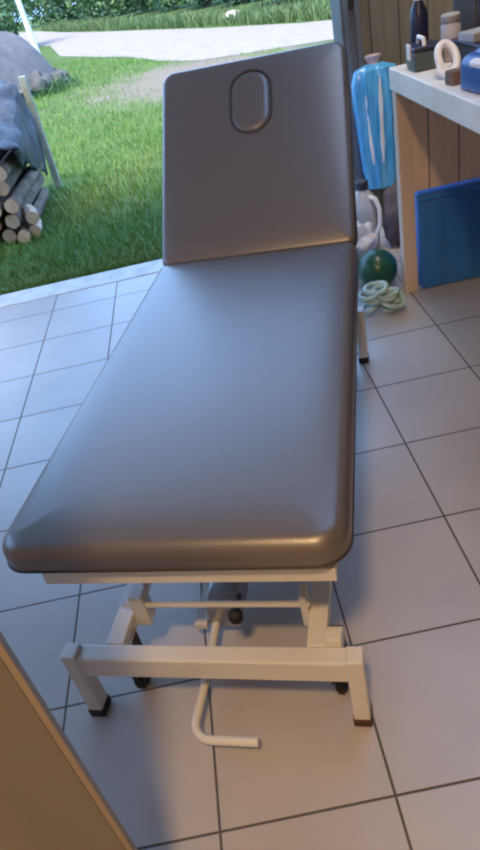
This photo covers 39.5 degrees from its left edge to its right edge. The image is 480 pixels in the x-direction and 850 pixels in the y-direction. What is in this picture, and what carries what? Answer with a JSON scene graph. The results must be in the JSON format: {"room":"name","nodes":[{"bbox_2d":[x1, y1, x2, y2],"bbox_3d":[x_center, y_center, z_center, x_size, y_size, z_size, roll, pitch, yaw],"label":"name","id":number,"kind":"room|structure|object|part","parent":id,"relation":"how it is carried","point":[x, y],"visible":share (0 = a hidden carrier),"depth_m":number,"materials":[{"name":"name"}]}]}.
{"room":"massage therapy room","nodes":[
{"label":"massage therapy room","id":0,"kind":"room"},
{"bbox_2d":[0,226,479,849],"bbox_3d":[-0.127,0.615,1.594,3.800,0.080,5.130,-12,35,1],"label":"floor","id":1,"kind":"structure","parent":0,"point":[406,591],"depth_m":1.60,"materials":[{"name":"tile"}]},
{"bbox_2d":[0,631,137,849],"bbox_3d":[-0.619,0.244,0.443,0.804,1.992,0.100,-27,37,-19],"label":"door","id":2,"kind":"structure","parent":1,"relation":"on","point":[50,800],"depth_m":0.82,"materials":[{"name":"brown wood"}]},
{"bbox_2d":[2,42,372,746],"bbox_3d":[-0.007,-0.312,1.885,0.666,1.027,1.991,-4,36,13],"label":"massage table","id":3,"kind":"object","parent":1,"relation":"on","point":[213,444],"visible":1,"depth_m":1.49,"materials":[{"name":"grey leather"}]},
{"bbox_3d":[-0.341,0.555,1.468,0.034,0.196,0.040,-4,36,13],"label":"leg","id":4,"kind":"part","parent":3,"relation":"part of","materials":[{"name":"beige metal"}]},
{"bbox_3d":[-0.160,0.068,1.977,0.040,0.043,1.390,-4,36,13],"label":"rail","id":5,"kind":"part","parent":3,"relation":"part of","materials":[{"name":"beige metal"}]},
{"bbox_2d":[2,243,357,573],"bbox_3d":[-0.043,-0.153,1.686,0.660,0.074,1.308,-4,36,13],"label":"cushion","id":6,"kind":"object","parent":3,"relation":"on","point":[217,432],"depth_m":1.39,"materials":[{"name":"grey leather"}]},
{"bbox_3d":[-0.010,-0.108,1.728,0.560,0.033,1.294,-4,36,13],"label":"frame","id":7,"kind":"part","parent":3,"relation":"part of","materials":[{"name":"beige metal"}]},
{"bbox_3d":[-0.055,0.381,1.421,0.410,0.015,0.015,-4,36,13],"label":"cross rod","id":8,"kind":"part","parent":3,"relation":"part of","materials":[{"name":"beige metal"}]},
{"bbox_3d":[-0.007,0.407,1.503,0.033,0.081,0.127,-10,35,4],"label":"pump knob","id":9,"kind":"part","parent":3,"relation":"part of","materials":[{"name":"black plastic"}]},
{"bbox_2d":[163,42,356,265],"bbox_3d":[0.052,-0.920,2.302,0.660,0.550,0.584,-4,36,13],"label":"backrest cushion","id":10,"kind":"object","parent":3,"relation":"on","point":[258,151],"depth_m":2.25,"materials":[{"name":"grey leather"}]},
{"bbox_3d":[0.257,0.040,1.878,0.040,0.043,1.390,-4,36,13],"label":"rail","id":11,"kind":"part","parent":3,"relation":"part of","materials":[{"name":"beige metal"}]},
{"bbox_3d":[0.236,0.516,1.331,0.034,0.196,0.040,-4,36,13],"label":"leg","id":12,"kind":"part","parent":3,"relation":"part of","materials":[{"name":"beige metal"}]},
{"bbox_3d":[0.449,-0.340,2.466,0.034,0.196,0.040,-4,36,13],"label":"leg","id":13,"kind":"part","parent":3,"relation":"part of","materials":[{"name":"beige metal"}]},
{"bbox_2d":[356,220,377,258],"bbox_3d":[0.511,-0.820,3.102,0.275,0.256,0.137,-12,35,1],"label":"plastic bag","id":14,"kind":"object","parent":1,"relation":"on","point":[367,240],"visible":0.23,"depth_m":3.04,"materials":[{"name":"white plastic"}]},
{"bbox_2d":[355,179,382,247],"bbox_3d":[0.617,-1.034,3.296,0.141,0.340,0.137,-12,35,1],"label":"canister","id":15,"kind":"object","parent":1,"relation":"on","point":[368,207],"visible":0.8,"depth_m":3.23,"materials":[{"name":"white plastic"}]},
{"bbox_3d":[0.661,-1.024,3.251,0.064,0.194,0.025,11,41,31],"label":"handle","id":16,"kind":"part","parent":15,"relation":"part of","materials":[{"name":"white plastic"}]},
{"bbox_2d":[358,248,396,287],"bbox_3d":[0.610,-0.695,2.968,0.176,0.175,0.176,-12,35,1],"label":"ball","id":17,"kind":"object","parent":1,"relation":"on","point":[377,264],"visible":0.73,"depth_m":2.90,"materials":[{"name":"plastic"}]},
{"bbox_2d":[358,280,405,314],"bbox_3d":[0.588,-0.534,2.793,0.206,0.123,0.151,-12,35,1],"label":"coil","id":18,"kind":"object","parent":1,"relation":"on","point":[386,296],"visible":1,"depth_m":2.76,"materials":[{"name":"rubber"}]},
{"bbox_2d":[382,183,399,246],"bbox_3d":[0.765,-1.024,3.260,0.136,0.306,0.130,3,38,22],"label":"cloth bag","id":19,"kind":"object","parent":1,"relation":"on","point":[390,221],"visible":0.59,"depth_m":3.22,"materials":[{"name":"fabric"}]},
{"bbox_2d":[389,62,479,292],"bbox_3d":[1.133,-0.305,1.620,0.745,0.888,2.635,-12,35,1],"label":"workbench","id":20,"kind":"object","parent":1,"relation":"on","point":[437,124],"visible":1,"depth_m":2.58,"materials":[{"name":"brown wood"}]},
{"bbox_3d":[0.673,-0.920,2.705,0.056,0.812,0.045,-12,35,1],"label":"post","id":21,"kind":"part","parent":20,"relation":"part of","materials":[{"name":"brown wood"}]},
{"bbox_2d":[409,0,427,43],"bbox_3d":[0.629,-1.396,2.348,0.062,0.222,0.062,-12,35,1],"label":"bottle","id":22,"kind":"object","parent":20,"relation":"on","point":[418,19],"visible":0.66,"depth_m":2.31,"materials":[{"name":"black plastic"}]},
{"bbox_2d":[405,34,442,71],"bbox_3d":[0.631,-1.282,2.292,0.108,0.102,0.124,-10,35,5],"label":"tool case","id":23,"kind":"object","parent":20,"relation":"on","point":[419,55],"visible":0.86,"depth_m":2.26,"materials":[{"name":"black plastic"}]},
{"bbox_3d":[0.616,-1.309,2.272,0.014,0.030,0.094,-10,35,4],"label":"handle","id":24,"kind":"part","parent":23,"relation":"part of","materials":[{"name":"white plastic"}]},
{"bbox_3d":[0.629,-1.297,2.282,0.104,0.013,0.124,-10,35,4],"label":"lid","id":25,"kind":"part","parent":23,"relation":"part of","materials":[{"name":"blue plastic"}]},
{"bbox_2d":[389,62,479,133],"bbox_3d":[1.056,-0.630,1.389,0.745,0.076,2.635,-12,35,1],"label":"countertop","id":26,"kind":"structure","parent":20,"relation":"on","point":[425,88],"depth_m":2.07,"materials":[{"name":"white stone"}]},
{"bbox_3d":[0.994,-1.172,2.580,0.684,0.387,0.025,-12,35,1],"label":"panel","id":27,"kind":"part","parent":20,"relation":"part of","materials":[{"name":"brown wood"}]},
{"bbox_2d":[434,39,460,77],"bbox_3d":[0.653,-1.149,2.096,0.081,0.101,0.120,-3,36,14],"label":"ring","id":28,"kind":"object","parent":20,"relation":"on","point":[441,67],"visible":0.85,"depth_m":2.10,"materials":[{"name":"white plastic"}]},
{"bbox_2d":[441,11,460,62],"bbox_3d":[0.724,-1.333,2.294,0.066,0.145,0.066,-12,35,1],"label":"jar","id":29,"kind":"object","parent":20,"relation":"on","point":[451,25],"visible":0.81,"depth_m":2.26,"materials":[{"name":"white plastic"}]},
{"bbox_3d":[0.713,-1.381,2.260,0.064,0.025,0.064,-12,35,1],"label":"lid","id":30,"kind":"part","parent":29,"relation":"part of","materials":[{"name":"white plastic"}]},
{"bbox_2d":[445,68,460,85],"bbox_3d":[0.647,-1.050,2.014,0.040,0.040,0.050,-16,35,-4],"label":"wood block","id":31,"kind":"object","parent":20,"relation":"on","point":[452,76],"visible":0.78,"depth_m":2.00,"materials":[{"name":"brown wood"}]},
{"bbox_2d":[450,37,479,68],"bbox_3d":[0.929,-1.223,2.127,0.438,0.082,0.248,-12,35,1],"label":"storage box","id":32,"kind":"object","parent":20,"relation":"on","point":[464,48],"visible":0.31,"depth_m":2.12,"materials":[{"name":"plastic"}]},
{"bbox_3d":[0.922,-1.251,2.107,0.438,0.012,0.248,-12,35,1],"label":"lid","id":33,"kind":"part","parent":32,"relation":"part of","materials":[{"name":"blue plastic"}]},
{"bbox_2d":[458,27,479,42],"bbox_3d":[0.931,-1.282,2.116,0.460,0.025,0.100,-16,35,-4],"label":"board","id":34,"kind":"object","parent":32,"relation":"on","point":[472,35],"visible":1,"depth_m":2.09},
{"bbox_2d":[453,0,479,31],"bbox_3d":[0.992,-1.505,2.224,0.490,0.400,0.228,-12,35,1],"label":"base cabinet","id":35,"kind":"object","parent":20,"relation":"on","point":[469,10],"visible":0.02,"depth_m":2.25,"materials":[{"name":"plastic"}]},
{"bbox_3d":[0.883,-1.426,2.149,0.237,0.380,0.014,-12,35,1],"label":"door","id":36,"kind":"part","parent":35,"relation":"part of","materials":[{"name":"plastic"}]},
{"bbox_2d":[461,48,479,93],"bbox_3d":[0.749,-1.008,1.861,0.223,0.105,0.180,-16,35,-3],"label":"pack","id":37,"kind":"object","parent":20,"relation":"on","point":[470,65],"visible":1,"depth_m":1.86,"materials":[{"name":"blue plastic"}]},
{"bbox_2d":[414,177,479,288],"bbox_3d":[1.000,-0.882,2.895,0.530,0.408,0.273,-12,35,1],"label":"crate","id":38,"kind":"object","parent":1,"relation":"on","point":[447,217],"visible":0.8,"depth_m":2.78,"materials":[{"name":"blue plastic"}]},
{"bbox_3d":[0.964,-1.036,2.787,0.530,0.025,0.273,-12,35,1],"label":"lid","id":39,"kind":"part","parent":38,"relation":"part of","materials":[{"name":"blue plastic"}]},
{"bbox_2d":[359,0,452,214],"bbox_3d":[0.797,-2.507,2.927,0.710,3.046,0.180,-12,35,1],"label":"wall","id":40,"kind":"structure","parent":0,"point":[385,24],"depth_m":3.21,"materials":[{"name":"brown wood"}]},
{"bbox_2d":[0,215,382,307],"bbox_3d":[-0.406,-0.866,3.786,3.800,0.104,0.190,-12,35,1],"label":"trim","id":41,"kind":"structure","parent":40,"relation":"attached to","point":[151,267],"depth_m":3.76,"materials":[{"name":"concrete"}]},
{"bbox_2d":[330,0,372,192],"bbox_3d":[0.432,-2.308,2.988,0.090,2.796,0.225,-12,35,1],"label":"trim","id":42,"kind":"structure","parent":40,"relation":"attached to","point":[346,22],"depth_m":3.22,"materials":[{"name":"grey metal"}]},
{"bbox_3d":[0.509,-1.994,3.096,0.026,1.250,0.015,-12,35,1],"label":"hinge plate","id":43,"kind":"part","parent":42,"relation":"part of","materials":[{"name":"black metal"}]},
{"bbox_2d":[351,53,396,188],"bbox_3d":[0.696,-1.517,3.369,0.220,0.635,0.174,-30,38,-22],"label":"hanging bag","id":44,"kind":"object","parent":40,"relation":"hanging from","point":[370,86],"visible":0.94,"depth_m":3.31,"materials":[{"name":"plastic"}]},
{"label":"outside","id":45,"kind":"structure","parent":0,"visible":0},
{"bbox_2d":[0,0,333,294],"bbox_3d":[-3.547,-19.702,31.356,80.000,0.050,66.880,-12,35,1],"label":"lawn","id":46,"kind":"structure","parent":45,"point":[47,52],"depth_m":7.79,"materials":[{"name":"plant"}]},
{"bbox_2d":[0,222,6,240],"bbox_3d":[-1.799,-1.618,5.168,0.088,0.087,1.150,-12,35,1],"label":"log","id":47,"kind":"object","parent":46,"relation":"on","point":[4,225],"visible":0.05,"depth_m":4.84,"materials":[{"name":"brown wood"}]},
{"bbox_2d":[0,0,18,34],"bbox_3d":[-6.231,-8.808,15.185,2.343,1.956,2.368,-12,35,1],"label":"shrub","id":48,"kind":"object","parent":46,"relation":"on","point":[3,19],"visible":0.32,"depth_m":15.41,"materials":[{"name":"green plant"}]},
{"bbox_2d":[0,0,32,33],"bbox_3d":[-8.940,-14.629,22.565,3.632,4.029,3.671,-12,35,1],"label":"shrub","id":49,"kind":"object","parent":46,"relation":"on","point":[9,7],"visible":0.55,"depth_m":22.84,"materials":[{"name":"green plant"}]},
{"bbox_2d":[3,195,36,242],"bbox_3d":[-1.680,-1.651,5.175,0.095,0.098,1.150,-12,35,1],"label":"log","id":50,"kind":"object","parent":46,"relation":"on","point":[11,233],"visible":0.35,"depth_m":4.71,"materials":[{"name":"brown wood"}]},
{"bbox_2d":[0,209,8,229],"bbox_3d":[-1.747,-1.692,5.069,0.092,0.088,1.150,-12,35,2],"label":"log","id":51,"kind":"object","parent":50,"relation":"on","point":[3,216],"visible":0.14,"depth_m":4.69,"materials":[{"name":"brown wood"}]},
{"bbox_2d":[0,166,27,216],"bbox_3d":[-1.715,-1.761,4.976,0.101,0.111,1.151,-12,35,2],"label":"log","id":52,"kind":"object","parent":51,"relation":"on","point":[3,199],"visible":0.24,"depth_m":4.68,"materials":[{"name":"brown wood"}]},
{"bbox_3d":[-1.785,-1.840,4.920,0.094,0.087,1.150,0,33,-8],"label":"log","id":53,"kind":"object","parent":52,"relation":"on","visible":0},
{"bbox_2d":[0,149,8,159],"bbox_3d":[-1.771,-1.986,4.925,0.095,0.105,1.151,-12,35,1],"label":"log","id":54,"kind":"object","parent":53,"relation":"on","point":[2,152],"visible":0.07,"depth_m":4.87,"materials":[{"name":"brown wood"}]},
{"bbox_2d":[17,84,32,100],"bbox_3d":[-3.703,-5.585,11.308,0.439,0.293,0.354,-12,35,1],"label":"rock","id":55,"kind":"object","parent":46,"relation":"on","point":[18,86],"visible":0.22,"depth_m":11.18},
{"bbox_2d":[0,31,54,97],"bbox_3d":[-5.189,-6.422,12.012,3.800,1.408,3.400,-12,35,1],"label":"heap","id":56,"kind":"object","parent":46,"relation":"on","point":[18,57],"visible":0.43,"depth_m":11.51,"materials":[{"name":"grey stone"}]},
{"bbox_2d":[15,0,40,53],"bbox_3d":[-4.493,-8.618,13.773,0.200,2.702,0.148,-12,35,1],"label":"birch trunk","id":57,"kind":"object","parent":46,"relation":"on","point":[26,23],"visible":0.59,"depth_m":13.93,"materials":[{"name":"white plant"}]},
{"bbox_2d":[18,187,49,242],"bbox_3d":[-1.567,-1.623,5.103,0.092,0.097,1.150,-13,35,1],"label":"log","id":58,"kind":"object","parent":46,"relation":"on","point":[40,201],"visible":0.77,"depth_m":5.10,"materials":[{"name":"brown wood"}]},
{"bbox_2d":[5,173,44,228],"bbox_3d":[-1.619,-1.724,5.071,0.095,0.099,1.150,-12,35,2],"label":"log","id":59,"kind":"object","parent":58,"relation":"on","point":[14,220],"visible":0.66,"depth_m":4.83,"materials":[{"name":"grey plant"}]},
{"bbox_2d":[4,162,43,213],"bbox_3d":[-1.599,-1.799,4.984,0.097,0.095,1.150,-12,35,2],"label":"log","id":60,"kind":"object","parent":59,"relation":"on","point":[21,190],"visible":0.86,"depth_m":4.74,"materials":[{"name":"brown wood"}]},
{"bbox_2d":[0,162,26,195],"bbox_3d":[-1.673,-1.920,4.989,0.098,0.101,1.150,-12,35,1],"label":"log","id":61,"kind":"object","parent":60,"relation":"on","point":[5,186],"visible":0.39,"depth_m":4.62,"materials":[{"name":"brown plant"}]},
{"bbox_2d":[0,149,18,181],"bbox_3d":[-1.635,-1.981,4.874,0.094,0.104,1.150,-12,35,2],"label":"log","id":62,"kind":"object","parent":61,"relation":"on","point":[9,161],"visible":0.45,"depth_m":4.53,"materials":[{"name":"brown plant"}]},
{"bbox_2d":[0,81,47,176],"bbox_3d":[-1.955,-2.028,4.946,0.931,0.827,1.410,-12,35,1],"label":"tarp","id":63,"kind":"object","parent":62,"relation":"on","point":[19,131],"visible":0.99,"depth_m":4.96,"materials":[{"name":"plastic"}]},
{"bbox_2d":[29,219,41,236],"bbox_3d":[-1.463,-1.414,4.768,0.098,0.097,0.220,-17,35,-6],"label":"log","id":64,"kind":"object","parent":46,"relation":"on","point":[34,228],"visible":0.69,"depth_m":4.68,"materials":[{"name":"brown wood"}]},
{"bbox_2d":[22,204,39,223],"bbox_3d":[-1.469,-1.480,4.686,0.098,0.097,0.220,-22,36,-13],"label":"log","id":65,"kind":"object","parent":64,"relation":"on","point":[30,213],"visible":0.97,"depth_m":4.61,"materials":[{"name":"brown wood"}]},
{"bbox_2d":[14,0,61,24],"bbox_3d":[-11.805,-25.532,39.170,3.620,3.717,3.826,-12,35,1],"label":"shrub","id":66,"kind":"object","parent":46,"relation":"on","point":[36,17],"visible":0.52,"depth_m":39.33,"materials":[{"name":"green plant"}]},
{"bbox_2d":[26,70,53,93],"bbox_3d":[-3.565,-5.890,11.613,0.648,0.472,0.537,-12,35,1],"label":"rock","id":67,"kind":"object","parent":46,"relation":"on","point":[36,75],"visible":0.48,"depth_m":11.44,"materials":[{"name":"grey stone"}]},
{"bbox_2d":[18,75,62,188],"bbox_3d":[-1.648,-2.365,5.642,0.054,1.060,0.050,-12,35,1],"label":"wooden post","id":68,"kind":"object","parent":46,"relation":"on","point":[22,79],"visible":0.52,"depth_m":5.56,"materials":[{"name":"wood"}]},
{"bbox_2d":[27,68,83,98],"bbox_3d":[-3.380,-5.916,11.586,1.376,0.299,1.163,0,37,18],"label":"weeds","id":69,"kind":"object","parent":46,"relation":"on","point":[57,87],"visible":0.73,"depth_m":11.45,"materials":[{"name":"green plant"}]},
{"bbox_2d":[50,70,68,85],"bbox_3d":[-3.231,-6.133,11.905,0.398,0.332,0.382,9,40,29],"label":"rock","id":70,"kind":"object","parent":46,"relation":"on","point":[56,73],"visible":0.31,"depth_m":11.78,"materials":[{"name":"grey stone"}]},
{"bbox_2d":[38,0,81,20],"bbox_3d":[-9.659,-23.757,36.201,3.050,3.340,3.137,-12,35,1],"label":"shrub","id":71,"kind":"object","parent":46,"relation":"on","point":[60,4],"visible":0.68,"depth_m":36.45,"materials":[{"name":"green plant"}]},
{"bbox_2d":[65,0,112,20],"bbox_3d":[-7.479,-22.034,33.375,3.541,2.970,3.450,-12,35,1],"label":"shrub","id":72,"kind":"object","parent":46,"relation":"on","point":[83,4],"visible":0.55,"depth_m":33.71,"materials":[{"name":"green plant"}]},
{"bbox_2d":[90,0,138,16],"bbox_3d":[-5.737,-20.608,30.536,3.353,3.244,3.271,-12,35,1],"label":"shrub","id":73,"kind":"object","parent":46,"relation":"on","point":[115,4],"visible":0.75,"depth_m":30.84,"materials":[{"name":"green plant"}]},
{"bbox_2d":[118,0,160,12],"bbox_3d":[-4.233,-18.977,27.974,3.206,3.041,3.130,-12,35,1],"label":"shrub","id":74,"kind":"object","parent":46,"relation":"on","point":[134,6],"visible":0.84,"depth_m":28.34,"materials":[{"name":"green plant"}]},
{"bbox_2d":[148,0,196,12],"bbox_3d":[-2.809,-17.675,25.387,3.350,3.355,3.534,-12,35,1],"label":"shrub","id":75,"kind":"object","parent":46,"relation":"on","point":[164,3],"visible":0.81,"depth_m":26.03,"materials":[{"name":"green plant"}]},
{"bbox_2d":[38,0,331,31],"bbox_3d":[-3.046,-13.323,21.862,2.683,0.350,32.493,-26,37,-17],"label":"grass","id":76,"kind":"structure","parent":46,"relation":"on","point":[296,12],"depth_m":16.74,"materials":[{"name":"green plant"}]},
{"bbox_2d":[178,0,222,8],"bbox_3d":[-1.411,-16.058,23.079,3.136,2.874,3.099,19,46,38],"label":"shrub","id":77,"kind":"object","parent":46,"relation":"on","point":[201,3],"visible":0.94,"depth_m":23.52,"materials":[{"name":"green plant"}]},
{"bbox_2d":[219,10,237,19],"bbox_3d":[-0.231,-10.072,16.494,0.566,0.282,0.367,-12,35,1],"label":"stone","id":78,"kind":"object","parent":46,"relation":"on","point":[231,10],"visible":0.16,"depth_m":16.34,"materials":[{"name":"stone"}]},
{"bbox_2d":[213,0,249,5],"bbox_3d":[-0.101,-14.726,20.431,3.045,3.250,3.098,-25,36,-17],"label":"shrub","id":79,"kind":"object","parent":46,"relation":"on","point":[224,1],"visible":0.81,"depth_m":21.33,"materials":[{"name":"green plant"}]},
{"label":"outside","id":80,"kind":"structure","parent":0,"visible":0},
{"bbox_2d":[18,20,333,60],"bbox_3d":[-6.205,-14.879,25.425,8.265,0.050,73.361,-28,37,-20],"label":"road","id":81,"kind":"structure","parent":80,"point":[197,44],"depth_m":14.22,"materials":[{"name":"grey concrete"}]}
]}

